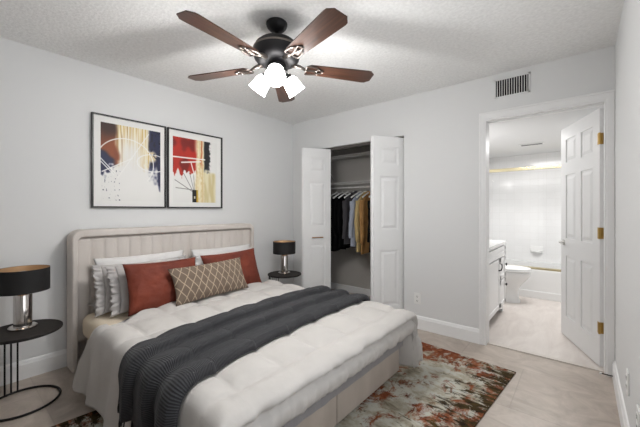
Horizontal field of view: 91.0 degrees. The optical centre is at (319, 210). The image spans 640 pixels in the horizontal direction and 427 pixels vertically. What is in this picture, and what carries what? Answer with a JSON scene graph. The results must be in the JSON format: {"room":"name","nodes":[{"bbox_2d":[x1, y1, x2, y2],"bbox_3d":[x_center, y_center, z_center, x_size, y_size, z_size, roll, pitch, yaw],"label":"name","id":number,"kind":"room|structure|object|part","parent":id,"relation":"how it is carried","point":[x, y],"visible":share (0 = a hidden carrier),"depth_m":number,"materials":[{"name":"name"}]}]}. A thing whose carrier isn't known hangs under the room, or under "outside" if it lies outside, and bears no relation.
{"room":"bedroom","nodes":[
{"label":"bedroom","id":0,"kind":"room"},
{"bbox_2d":[0,37,292,365],"bbox_3d":[-1.937,0.009,2.659,0.120,2.440,6.440,0,0,40],"label":"wall","id":1,"kind":"structure","parent":0,"point":[48,100],"depth_m":2.54,"materials":[{"name":"white paint"}]},
{"bbox_2d":[0,349,78,385],"bbox_3d":[-2.121,1.161,2.332,0.016,0.135,5.463,0,0,40],"label":"baseboard","id":2,"kind":"structure","parent":1,"relation":"attached to","point":[38,365],"depth_m":2.33,"materials":[{"name":"white paint"}]},
{"bbox_2d":[91,112,165,207],"bbox_3d":[-1.695,-0.416,2.830,0.028,0.790,0.603,0,0,40],"label":"framed print","id":3,"kind":"object","parent":1,"relation":"attached to","point":[128,156],"visible":1,"depth_m":2.81,"materials":[{"name":"black"}]},
{"bbox_2d":[167,127,222,207],"bbox_3d":[-1.298,-0.416,3.306,0.028,0.790,0.606,0,0,40],"label":"framed print","id":4,"kind":"object","parent":1,"relation":"attached to","point":[194,160],"visible":1,"depth_m":3.28,"materials":[{"name":"black"}]},
{"bbox_2d":[0,296,620,426],"bbox_3d":[0.155,1.279,2.332,3.751,0.100,8.620,0,0,40],"label":"floor","id":5,"kind":"structure","parent":0,"point":[542,392],"depth_m":2.22,"materials":[{"name":"stone"}]},
{"bbox_2d":[0,319,62,421],"bbox_3d":[-1.894,0.995,2.004,0.400,0.467,0.400,0,0,40],"label":"side table","id":6,"kind":"object","parent":5,"relation":"on","point":[45,327],"visible":0.96,"depth_m":2.02,"materials":[{"name":"black metal"}]},
{"bbox_3d":[-2.069,0.999,2.064,0.009,0.441,0.009,0,0,-28],"label":"rod leg","id":7,"kind":"part","parent":6,"relation":"part of","materials":[{"name":"black metal"}]},
{"bbox_3d":[-2.056,0.999,2.093,0.009,0.441,0.009,0,0,17],"label":"rod leg","id":8,"kind":"part","parent":6,"relation":"part of","materials":[{"name":"black metal"}]},
{"bbox_3d":[-2.038,0.999,2.120,0.009,0.441,0.009,0,0,-28],"label":"rod leg","id":9,"kind":"part","parent":6,"relation":"part of","materials":[{"name":"black metal"}]},
{"bbox_2d":[0,265,49,331],"bbox_3d":[-1.919,0.569,2.031,0.270,0.385,0.270,0,0,40],"label":"table lamp","id":10,"kind":"object","parent":6,"relation":"on","point":[19,282],"visible":1,"depth_m":1.99,"materials":[{"name":"black fabric"}]},
{"bbox_3d":[-1.919,0.449,2.031,0.270,0.145,0.270,0,0,40],"label":"lamp shade","id":11,"kind":"part","parent":10,"relation":"part of","materials":[{"name":"black fabric"}]},
{"bbox_2d":[67,223,398,426],"bbox_3d":[-0.652,0.692,2.462,2.066,1.075,1.705,0,0,40],"label":"bed","id":12,"kind":"object","parent":5,"relation":"on","point":[83,245],"visible":0.34,"depth_m":2.46,"materials":[{"name":"beige fabric"}]},
{"bbox_3d":[-1.409,0.681,3.094,0.089,0.995,1.645,0,0,40],"label":"headboard","id":13,"kind":"part","parent":12,"relation":"part of","materials":[{"name":"beige fabric"}]},
{"bbox_2d":[83,312,133,338],"bbox_3d":[-0.624,0.885,2.370,1.915,0.183,1.490,0,0,40],"label":"mattress","id":14,"kind":"object","parent":12,"relation":"on","point":[90,322],"visible":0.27,"depth_m":2.31,"materials":[{"name":"beige fabric"}]},
{"bbox_2d":[88,302,96,309],"bbox_3d":[-1.523,0.738,2.652,0.170,0.104,0.700,1,1,40],"label":"sleeping pillow","id":15,"kind":"object","parent":14,"relation":"on","point":[93,303],"visible":0.07,"depth_m":2.42,"materials":[{"name":"grey fabric"}]},
{"bbox_2d":[93,250,183,296],"bbox_3d":[-1.508,0.519,2.691,0.113,0.288,0.721,0,0,42],"label":"sleeping pillow","id":16,"kind":"object","parent":15,"relation":"on","point":[158,256],"visible":0.22,"depth_m":2.63,"materials":[{"name":"white fabric"}]},
{"bbox_2d":[91,255,185,316],"bbox_3d":[-1.436,0.596,2.593,0.137,0.370,0.731,0,0,41],"label":"sham","id":17,"kind":"object","parent":14,"relation":"on","point":[103,294],"visible":0.24,"depth_m":2.36,"materials":[{"name":"grey fabric"}]},
{"bbox_2d":[191,244,249,256],"bbox_3d":[-1.002,0.569,3.285,0.117,0.377,0.702,0,0,37],"label":"sleeping pillow","id":18,"kind":"object","parent":14,"relation":"on","point":[241,247],"visible":0.1,"depth_m":3.24,"materials":[{"name":"white fabric"}]},
{"bbox_2d":[193,247,250,264],"bbox_3d":[-0.928,0.590,3.172,0.138,0.366,0.676,0,0,41],"label":"sham","id":19,"kind":"object","parent":14,"relation":"on","point":[198,259],"visible":0.09,"depth_m":2.98,"materials":[{"name":"white fabric"}]},
{"bbox_2d":[72,279,422,426],"bbox_3d":[-0.420,0.938,2.190,1.710,0.458,1.809,0,0,40],"label":"duvet","id":20,"kind":"object","parent":14,"relation":"on","point":[273,384],"visible":0.6,"depth_m":1.72,"materials":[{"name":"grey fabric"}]},
{"bbox_2d":[122,257,194,316],"bbox_3d":[-1.232,0.584,2.500,0.576,0.366,0.224,0,0,-43],"label":"throw pillow","id":21,"kind":"object","parent":20,"relation":"on","point":[150,285],"visible":0.69,"depth_m":2.36,"materials":[{"name":"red fabric"}]},
{"bbox_2d":[168,257,248,305],"bbox_3d":[-0.914,0.584,2.658,0.185,0.286,0.684,0,0,38],"label":"lumbar pillow","id":22,"kind":"object","parent":20,"relation":"on","point":[192,283],"visible":1,"depth_m":2.57,"materials":[{"name":"beige fabric"}]},
{"bbox_2d":[117,285,369,426],"bbox_3d":[-0.336,0.854,2.086,0.696,0.369,1.815,0,0,36],"label":"throw blanket","id":23,"kind":"object","parent":20,"relation":"on","point":[155,375],"visible":0.91,"depth_m":1.59,"materials":[{"name":"grey fabric"}]},
{"bbox_2d":[119,317,402,426],"bbox_3d":[-0.507,0.892,2.258,1.649,0.212,1.527,0,0,40],"label":"blanket","id":24,"kind":"object","parent":14,"relation":"on","point":[324,400],"visible":0.03,"depth_m":1.72,"materials":[{"name":"grey fabric"}]},
{"bbox_2d":[105,256,196,317],"bbox_3d":[-1.323,0.602,2.576,0.135,0.356,0.722,0,0,40],"label":"sham","id":25,"kind":"object","parent":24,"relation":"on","point":[116,275],"visible":0.25,"depth_m":2.35,"materials":[{"name":"grey fabric"}]},
{"bbox_2d":[200,248,261,283],"bbox_3d":[-0.842,0.584,3.047,0.606,0.376,0.213,0,0,-44],"label":"throw pillow","id":26,"kind":"object","parent":24,"relation":"on","point":[247,257],"visible":0.48,"depth_m":3.08,"materials":[{"name":"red fabric"}]},
{"bbox_3d":[-1.377,0.692,3.068,0.176,1.075,1.705,0,0,40],"label":"headboard frame","id":27,"kind":"part","parent":12,"relation":"part of","materials":[{"name":"beige fabric"}]},
{"bbox_3d":[-1.346,0.617,3.041,0.036,0.824,1.637,0,0,40],"label":"channel panel","id":28,"kind":"part","parent":12,"relation":"part of","materials":[{"name":"beige fabric"}]},
{"bbox_3d":[-0.845,1.087,2.073,1.865,0.215,0.700,0,0,40],"label":"panel","id":29,"kind":"part","parent":12,"relation":"part of","materials":[{"name":"beige fabric"}]},
{"bbox_3d":[-0.371,1.087,2.641,1.865,0.215,0.771,0,0,40],"label":"panel","id":30,"kind":"part","parent":12,"relation":"part of","materials":[{"name":"beige fabric"}]},
{"bbox_2d":[51,342,515,426],"bbox_3d":[-0.142,1.224,1.952,2.900,0.008,1.680,0,0,-45],"label":"rug","id":31,"kind":"object","parent":5,"relation":"on","point":[447,388],"visible":0.39,"depth_m":2.06,"materials":[{"name":"multicoloured carpet"}]},
{"bbox_2d":[268,270,300,280],"bbox_3d":[-0.426,0.995,3.784,0.400,0.467,0.400,0,0,-30],"label":"side table","id":32,"kind":"object","parent":5,"relation":"on","point":[274,274],"visible":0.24,"depth_m":3.72,"materials":[{"name":"black metal"}]},
{"bbox_2d":[273,240,295,273],"bbox_3d":[-0.430,0.569,3.792,0.270,0.385,0.270,0,0,23],"label":"table lamp","id":33,"kind":"object","parent":32,"relation":"on","point":[283,248],"visible":1,"depth_m":3.72,"materials":[{"name":"black fabric"}]},
{"bbox_3d":[-0.430,0.449,3.792,0.270,0.145,0.270,0,0,23],"label":"lamp shade","id":34,"kind":"part","parent":33,"relation":"part of","materials":[{"name":"black fabric"}]},
{"bbox_2d":[489,240,506,320],"bbox_3d":[1.744,0.800,3.638,0.611,0.857,1.004,0,0,40],"label":"vanity","id":35,"kind":"object","parent":5,"relation":"on","point":[497,264],"visible":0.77,"depth_m":3.47,"materials":[{"name":"white paint"}]},
{"bbox_3d":[1.839,0.834,3.348,0.024,0.560,0.633,0,0,40],"label":"door","id":36,"kind":"part","parent":35,"relation":"part of","materials":[{"name":"white paint"}]},
{"bbox_2d":[489,240,505,249],"bbox_3d":[1.732,0.390,3.647,0.581,0.036,1.004,0,0,40],"label":"countertop","id":37,"kind":"structure","parent":35,"relation":"on","point":[493,244],"depth_m":3.58,"materials":[{"name":"white stone"}]},
{"bbox_3d":[2.147,0.676,3.716,0.024,0.245,0.318,0,0,40],"label":"drawer","id":38,"kind":"part","parent":35,"relation":"part of","materials":[{"name":"white paint"}]},
{"bbox_3d":[2.147,0.964,3.716,0.024,0.300,0.318,0,0,40],"label":"drawer","id":39,"kind":"part","parent":35,"relation":"part of","materials":[{"name":"white paint"}]},
{"bbox_2d":[505,264,531,302],"bbox_3d":[2.460,0.818,4.355,0.786,0.822,0.458,0,0,40],"label":"toilet","id":40,"kind":"object","parent":5,"relation":"on","point":[515,275],"visible":0.45,"depth_m":4.14,"materials":[{"name":"white ceramic"}]},
{"bbox_3d":[2.542,0.773,4.287,0.570,0.026,0.391,0,0,40],"label":"lid","id":41,"kind":"part","parent":40,"relation":"part of","materials":[{"name":"white ceramic"}]},
{"bbox_3d":[2.542,0.798,4.287,0.574,0.020,0.395,0,0,40],"label":"seat","id":42,"kind":"part","parent":40,"relation":"part of","materials":[{"name":"white ceramic"}]},
{"bbox_2d":[505,259,560,301],"bbox_3d":[3.294,1.024,4.633,1.714,0.410,0.759,0,0,40],"label":"bathtub","id":43,"kind":"object","parent":5,"relation":"on","point":[542,284],"visible":0.09,"depth_m":4.37,"materials":[{"name":"white ceramic"}]},
{"bbox_2d":[487,342,603,371],"bbox_3d":[1.857,1.226,2.652,0.799,0.007,0.045,0,0,40],"label":"threshold","id":44,"kind":"object","parent":5,"relation":"on","point":[490,343],"visible":0.87,"depth_m":2.61,"materials":[{"name":"beige stone"}]},
{"bbox_2d":[0,0,623,123],"bbox_3d":[-0.855,-1.261,1.276,3.554,0.100,5.703,0,0,40],"label":"ceiling","id":45,"kind":"structure","parent":0,"point":[410,47],"depth_m":2.25,"materials":[{"name":"white paint"}]},
{"bbox_2d":[176,8,373,101],"bbox_3d":[-0.302,-0.981,1.987,1.282,0.459,1.236,0,0,40],"label":"ceiling fan","id":46,"kind":"object","parent":45,"relation":"hanging from","point":[276,52],"visible":1,"depth_m":1.92,"materials":[{"name":"brown metal"}]},
{"bbox_3d":[-0.523,-0.931,1.673,0.138,0.006,0.465,11,6,34],"label":"blade","id":47,"kind":"part","parent":46,"relation":"part of","materials":[{"name":"brown wood"}]},
{"bbox_3d":[-0.691,-0.931,2.163,0.465,0.006,0.138,0,9,18],"label":"blade","id":48,"kind":"part","parent":46,"relation":"part of","materials":[{"name":"brown wood"}]},
{"bbox_3d":[-0.401,-0.822,2.079,0.140,0.140,0.124,0,0,40],"label":"lamp shade","id":49,"kind":"part","parent":46,"relation":"part of","materials":[{"name":"white glass"}]},
{"bbox_3d":[-0.273,-0.883,1.952,0.062,0.067,0.063,0,0,40],"label":"light arm","id":50,"kind":"part","parent":46,"relation":"part of","materials":[{"name":"glass"}]},
{"bbox_3d":[-0.269,-0.822,1.896,0.135,0.140,0.136,0,0,40],"label":"lamp shade","id":51,"kind":"part","parent":46,"relation":"part of","materials":[{"name":"white glass"}]},
{"bbox_3d":[-0.280,-0.931,2.463,0.138,0.006,0.465,-9,0,0],"label":"blade","id":52,"kind":"part","parent":46,"relation":"part of","materials":[{"name":"brown wood"}]},
{"bbox_3d":[-0.170,-0.822,2.103,0.123,0.140,0.140,0,0,40],"label":"lamp shade","id":53,"kind":"part","parent":46,"relation":"part of","materials":[{"name":"white glass"}]},
{"bbox_3d":[-0.033,-0.931,1.675,0.138,0.006,0.465,11,-6,-34],"label":"blade","id":54,"kind":"part","parent":46,"relation":"part of","materials":[{"name":"brown wood"}]},
{"bbox_3d":[0.138,-0.931,2.147,0.465,0.006,0.138,0,-9,-16],"label":"blade","id":55,"kind":"part","parent":46,"relation":"part of","materials":[{"name":"brown wood"}]},
{"bbox_2d":[331,145,369,288],"bbox_3d":[0.806,0.009,4.486,1.751,2.440,0.120,0,0,40],"label":"wall","id":56,"kind":"structure","parent":0,"point":[349,267],"depth_m":4.70,"materials":[{"name":"grey paint"}]},
{"bbox_2d":[331,282,369,295],"bbox_3d":[0.763,1.179,4.434,1.751,0.100,0.015,0,0,40],"label":"baseboard","id":57,"kind":"structure","parent":56,"relation":"attached to","point":[351,289],"depth_m":4.67,"materials":[{"name":"white paint"}]},
{"bbox_2d":[331,151,369,179],"bbox_3d":[0.657,-0.611,4.307,1.746,0.307,0.342,0,0,40],"label":"wire shelf","id":58,"kind":"object","parent":56,"relation":"attached to","point":[356,155],"visible":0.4,"depth_m":4.46,"materials":[{"name":"white metal"}]},
{"bbox_2d":[331,180,369,185],"bbox_3d":[0.657,-0.235,4.307,1.746,0.307,0.342,0,0,40],"label":"wire shelf","id":59,"kind":"object","parent":56,"relation":"attached to","point":[366,181],"visible":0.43,"depth_m":4.39,"materials":[{"name":"white metal"}]},
{"bbox_2d":[331,186,369,188],"bbox_3d":[0.575,-0.311,4.209,1.744,0.024,0.025,0,0,40],"label":"rod","id":60,"kind":"object","parent":59,"relation":"attached to","point":[353,186],"visible":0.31,"depth_m":4.30,"materials":[{"name":"white metal"}]},
{"bbox_3d":[0.318,-0.242,4.423,0.022,0.177,0.440,0,0,40],"label":"clothes hanger","id":61,"kind":"object","parent":60,"relation":"hanging from","visible":0},
{"bbox_2d":[331,194,350,249],"bbox_3d":[0.320,0.159,4.422,0.090,0.760,0.492,0,0,38],"label":"jacket","id":62,"kind":"object","parent":61,"relation":"hanging from","point":[335,233],"visible":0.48,"depth_m":4.25,"materials":[{"name":"black fabric"}]},
{"bbox_3d":[0.242,-0.242,4.488,0.022,0.177,0.440,0,0,40],"label":"clothes hanger","id":63,"kind":"object","parent":60,"relation":"hanging from","visible":0},
{"bbox_2d":[331,195,345,250],"bbox_3d":[0.242,0.184,4.487,0.080,0.790,0.420,0,0,42],"label":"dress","id":64,"kind":"object","parent":63,"relation":"hanging from","point":[332,199],"visible":0.11,"depth_m":4.37,"materials":[{"name":"black fabric"}]},
{"bbox_3d":[0.387,-0.242,4.366,0.022,0.177,0.440,0,0,40],"label":"clothes hanger","id":65,"kind":"object","parent":60,"relation":"hanging from","visible":0},
{"bbox_2d":[337,195,349,246],"bbox_3d":[0.385,0.144,4.368,0.078,0.710,0.472,0,0,41],"label":"shirt","id":66,"kind":"object","parent":65,"relation":"hanging from","point":[339,204],"visible":0.34,"depth_m":4.21,"materials":[{"name":"black fabric"}]},
{"bbox_3d":[0.748,-0.242,4.065,0.022,0.177,0.440,0,0,40],"label":"clothes hanger","id":67,"kind":"object","parent":60,"relation":"hanging from","visible":0},
{"bbox_2d":[367,200,369,251],"bbox_3d":[0.749,0.159,4.064,0.080,0.759,0.491,0,0,39],"label":"coat","id":68,"kind":"object","parent":67,"relation":"hanging from","point":[368,201],"visible":0.11,"depth_m":3.88,"materials":[{"name":"black fabric"}]},
{"bbox_3d":[0.545,-0.242,4.234,0.022,0.177,0.440,0,0,40],"label":"clothes hanger","id":69,"kind":"object","parent":60,"relation":"hanging from","visible":0},
{"bbox_2d":[348,191,363,246],"bbox_3d":[0.545,0.117,4.234,0.088,0.743,0.490,0,0,42],"label":"shirt","id":70,"kind":"object","parent":69,"relation":"hanging from","point":[351,233],"visible":0.37,"depth_m":4.07,"materials":[{"name":"grey fabric"}]},
{"bbox_3d":[0.460,-0.242,4.305,0.022,0.177,0.440,0,0,40],"label":"clothes hanger","id":71,"kind":"object","parent":60,"relation":"hanging from","visible":0},
{"bbox_2d":[342,191,357,243],"bbox_3d":[0.460,0.097,4.305,0.088,0.722,0.531,0,0,38],"label":"blazer","id":72,"kind":"object","parent":71,"relation":"hanging from","point":[346,203],"visible":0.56,"depth_m":4.12,"materials":[{"name":"grey fabric"}]},
{"bbox_2d":[293,45,614,328],"bbox_3d":[0.980,0.009,3.380,3.434,2.440,0.120,0,0,40],"label":"wall","id":73,"kind":"structure","parent":0,"point":[439,128],"depth_m":3.10,"materials":[{"name":"white paint"}]},
{"bbox_2d":[328,136,403,150],"bbox_3d":[0.379,-0.786,3.882,1.457,0.030,0.030,0,0,40],"label":"track","id":74,"kind":"object","parent":73,"relation":"attached to","point":[366,143],"visible":0.29,"depth_m":3.87,"materials":[{"name":"grey metal"}]},
{"bbox_2d":[302,148,330,288],"bbox_3d":[-0.113,0.217,4.077,0.413,2.000,0.331,0,0,40],"label":"door","id":75,"kind":"structure","parent":74,"relation":"attached to","point":[316,163],"depth_m":4.00,"materials":[{"name":"white paint"}]},
{"bbox_3d":[-0.041,-0.578,4.013,0.180,0.154,0.027,0,0,-18],"label":"panel","id":76,"kind":"part","parent":75,"relation":"part of","materials":[{"name":"white paint"}]},
{"bbox_3d":[-0.041,-0.075,4.013,0.180,0.529,0.027,0,0,-18],"label":"panel","id":77,"kind":"part","parent":75,"relation":"part of","materials":[{"name":"white paint"}]},
{"bbox_3d":[-0.041,0.722,4.013,0.180,0.554,0.027,0,0,-18],"label":"panel","id":78,"kind":"part","parent":75,"relation":"part of","materials":[{"name":"white paint"}]},
{"bbox_2d":[370,136,403,308],"bbox_3d":[0.657,0.217,3.433,0.422,2.000,0.332,0,0,40],"label":"door","id":79,"kind":"structure","parent":74,"relation":"attached to","point":[386,153],"depth_m":3.36,"materials":[{"name":"white paint"}]},
{"bbox_3d":[0.736,-0.578,3.371,0.182,0.154,0.027,0,0,-18],"label":"panel","id":80,"kind":"part","parent":79,"relation":"part of","materials":[{"name":"white paint"}]},
{"bbox_3d":[0.736,-0.075,3.371,0.182,0.529,0.027,0,0,-18],"label":"panel","id":81,"kind":"part","parent":79,"relation":"part of","materials":[{"name":"white paint"}]},
{"bbox_3d":[0.736,0.722,3.371,0.182,0.554,0.027,0,0,-18],"label":"panel","id":82,"kind":"part","parent":79,"relation":"part of","materials":[{"name":"white paint"}]},
{"bbox_2d":[414,292,420,304],"bbox_3d":[1.012,0.919,3.269,0.072,0.116,0.010,0,0,40],"label":"wall outlet","id":83,"kind":"object","parent":73,"relation":"attached to","point":[417,296],"visible":1,"depth_m":3.26,"materials":[{"name":"white plastic"}]},
{"bbox_2d":[416,315,478,343],"bbox_3d":[1.178,1.161,3.126,0.739,0.135,0.016,0,0,40],"label":"baseboard","id":84,"kind":"structure","parent":73,"relation":"attached to","point":[470,334],"depth_m":3.06,"materials":[{"name":"white paint"}]},
{"bbox_2d":[494,72,529,98],"bbox_3d":[1.661,-1.076,2.727,0.270,0.164,0.009,0,0,40],"label":"air vent","id":85,"kind":"object","parent":73,"relation":"in","point":[517,84],"visible":1,"depth_m":2.73,"materials":[{"name":"white metal"}]},
{"bbox_2d":[479,89,614,376],"bbox_3d":[1.851,0.173,2.644,0.911,2.112,0.147,0,0,40],"label":"door frame","id":86,"kind":"structure","parent":73,"relation":"attached to","point":[609,95],"depth_m":2.45,"materials":[{"name":"white paint"}]},
{"bbox_2d":[559,108,603,366],"bbox_3d":[2.313,0.211,2.791,0.130,2.020,0.735,0,0,18],"label":"door","id":87,"kind":"structure","parent":73,"relation":"in","point":[582,141],"depth_m":2.71,"materials":[{"name":"white paint"}]},
{"bbox_3d":[2.362,-0.569,2.942,0.031,0.184,0.170,0,0,18],"label":"panel","id":88,"kind":"part","parent":87,"relation":"part of","materials":[{"name":"white paint"}]},
{"bbox_3d":[2.362,-0.034,2.942,0.031,0.574,0.170,0,0,18],"label":"panel","id":89,"kind":"part","parent":87,"relation":"part of","materials":[{"name":"white paint"}]},
{"bbox_3d":[2.362,0.731,2.942,0.031,0.544,0.170,0,0,18],"label":"panel","id":90,"kind":"part","parent":87,"relation":"part of","materials":[{"name":"white paint"}]},
{"bbox_3d":[2.267,-0.569,2.652,0.031,0.184,0.170,0,0,18],"label":"panel","id":91,"kind":"part","parent":87,"relation":"part of","materials":[{"name":"white paint"}]},
{"bbox_3d":[2.267,-0.034,2.652,0.031,0.574,0.170,0,0,18],"label":"panel","id":92,"kind":"part","parent":87,"relation":"part of","materials":[{"name":"white paint"}]},
{"bbox_3d":[2.267,0.731,2.652,0.031,0.544,0.170,0,0,18],"label":"panel","id":93,"kind":"part","parent":87,"relation":"part of","materials":[{"name":"white paint"}]},
{"bbox_2d":[489,152,560,263],"bbox_3d":[3.338,0.167,4.671,1.900,2.125,0.850,0,0,40],"label":"bathroom wall","id":94,"kind":"structure","parent":0,"point":[524,206],"depth_m":5.08,"materials":[{"name":"white tile"}]},
{"bbox_2d":[489,164,560,271],"bbox_3d":[3.084,0.106,4.381,1.714,1.444,0.071,0,0,40],"label":"shower door","id":95,"kind":"structure","parent":94,"relation":"attached to","point":[558,165],"depth_m":4.42,"materials":[{"name":"gold metal"}]},
{"bbox_3d":[3.087,-0.594,4.385,1.714,0.045,0.060,0,0,40],"label":"rail","id":96,"kind":"part","parent":95,"relation":"part of","materials":[{"name":"gold metal"}]},
{"bbox_3d":[3.082,0.815,4.379,1.714,0.028,0.066,0,0,40],"label":"rail","id":97,"kind":"part","parent":95,"relation":"part of","materials":[{"name":"gold metal"}]},
{"bbox_2d":[530,246,542,252],"bbox_3d":[3.423,0.626,4.975,0.170,0.105,0.072,0,0,40],"label":"soap dish","id":98,"kind":"object","parent":94,"relation":"attached to","point":[534,249],"visible":1,"depth_m":4.99,"materials":[{"name":"white ceramic"}]},
{"bbox_2d":[489,106,603,157],"bbox_3d":[2.692,-0.936,3.897,1.900,0.080,2.867,0,0,40],"label":"ceiling","id":99,"kind":"structure","parent":0,"point":[505,138],"depth_m":3.68,"materials":[{"name":"white paint"}]},
{"bbox_2d":[519,142,544,145],"bbox_3d":[2.861,-0.889,4.255,0.280,0.012,0.100,0,0,40],"label":"ceiling vent","id":100,"kind":"object","parent":99,"relation":"in","point":[539,142],"visible":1,"depth_m":4.24,"materials":[{"name":"white metal"}]},
{"bbox_2d":[615,0,639,426],"bbox_3d":[0.425,0.009,0.130,0.120,2.440,5.583,0,0,40],"label":"wall","id":101,"kind":"structure","parent":0,"point":[627,45],"depth_m":1.67,"materials":[{"name":"white paint"}]},
{"bbox_2d":[612,361,629,426],"bbox_3d":[0.401,1.161,0.208,0.016,0.135,5.433,0,0,40],"label":"baseboard","id":102,"kind":"structure","parent":101,"relation":"attached to","point":[623,417],"depth_m":1.90,"materials":[{"name":"white paint"}]},
{"bbox_2d":[626,368,628,395],"bbox_3d":[1.591,0.889,1.629,0.010,0.116,0.072,0,0,40],"label":"wall outlet","id":103,"kind":"object","parent":101,"relation":"attached to","point":[627,371],"visible":1,"depth_m":1.60,"materials":[{"name":"white plastic"}]},
{"bbox_2d":[636,404,639,426],"bbox_3d":[1.329,0.884,1.314,0.010,0.116,0.072,0,0,40],"label":"wall outlet","id":104,"kind":"object","parent":101,"relation":"attached to","point":[637,405],"visible":1,"depth_m":1.30,"materials":[{"name":"white plastic"}]},
{"bbox_3d":[0.675,-0.242,4.125,0.022,0.177,0.440,0,0,40],"label":"clothes hanger","id":105,"kind":"object","parent":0,"visible":0},
{"bbox_2d":[359,191,369,254],"bbox_3d":[0.675,0.147,4.126,0.088,0.822,0.531,0,0,41],"label":"coat","id":106,"kind":"object","parent":105,"relation":"hanging from","point":[363,209],"visible":0.45,"depth_m":3.95,"materials":[{"name":"fabric"}]},
{"bbox_3d":[0.609,-0.242,4.181,0.022,0.177,0.440,0,0,40],"label":"clothes hanger","id":107,"kind":"object","parent":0,"visible":0},
{"bbox_2d":[354,191,367,251],"bbox_3d":[0.609,0.140,4.181,0.088,0.798,0.501,0,0,39],"label":"jacket","id":108,"kind":"object","parent":107,"relation":"hanging from","point":[356,220],"visible":0.34,"depth_m":4.00,"materials":[{"name":"brown fabric"}]}
]}

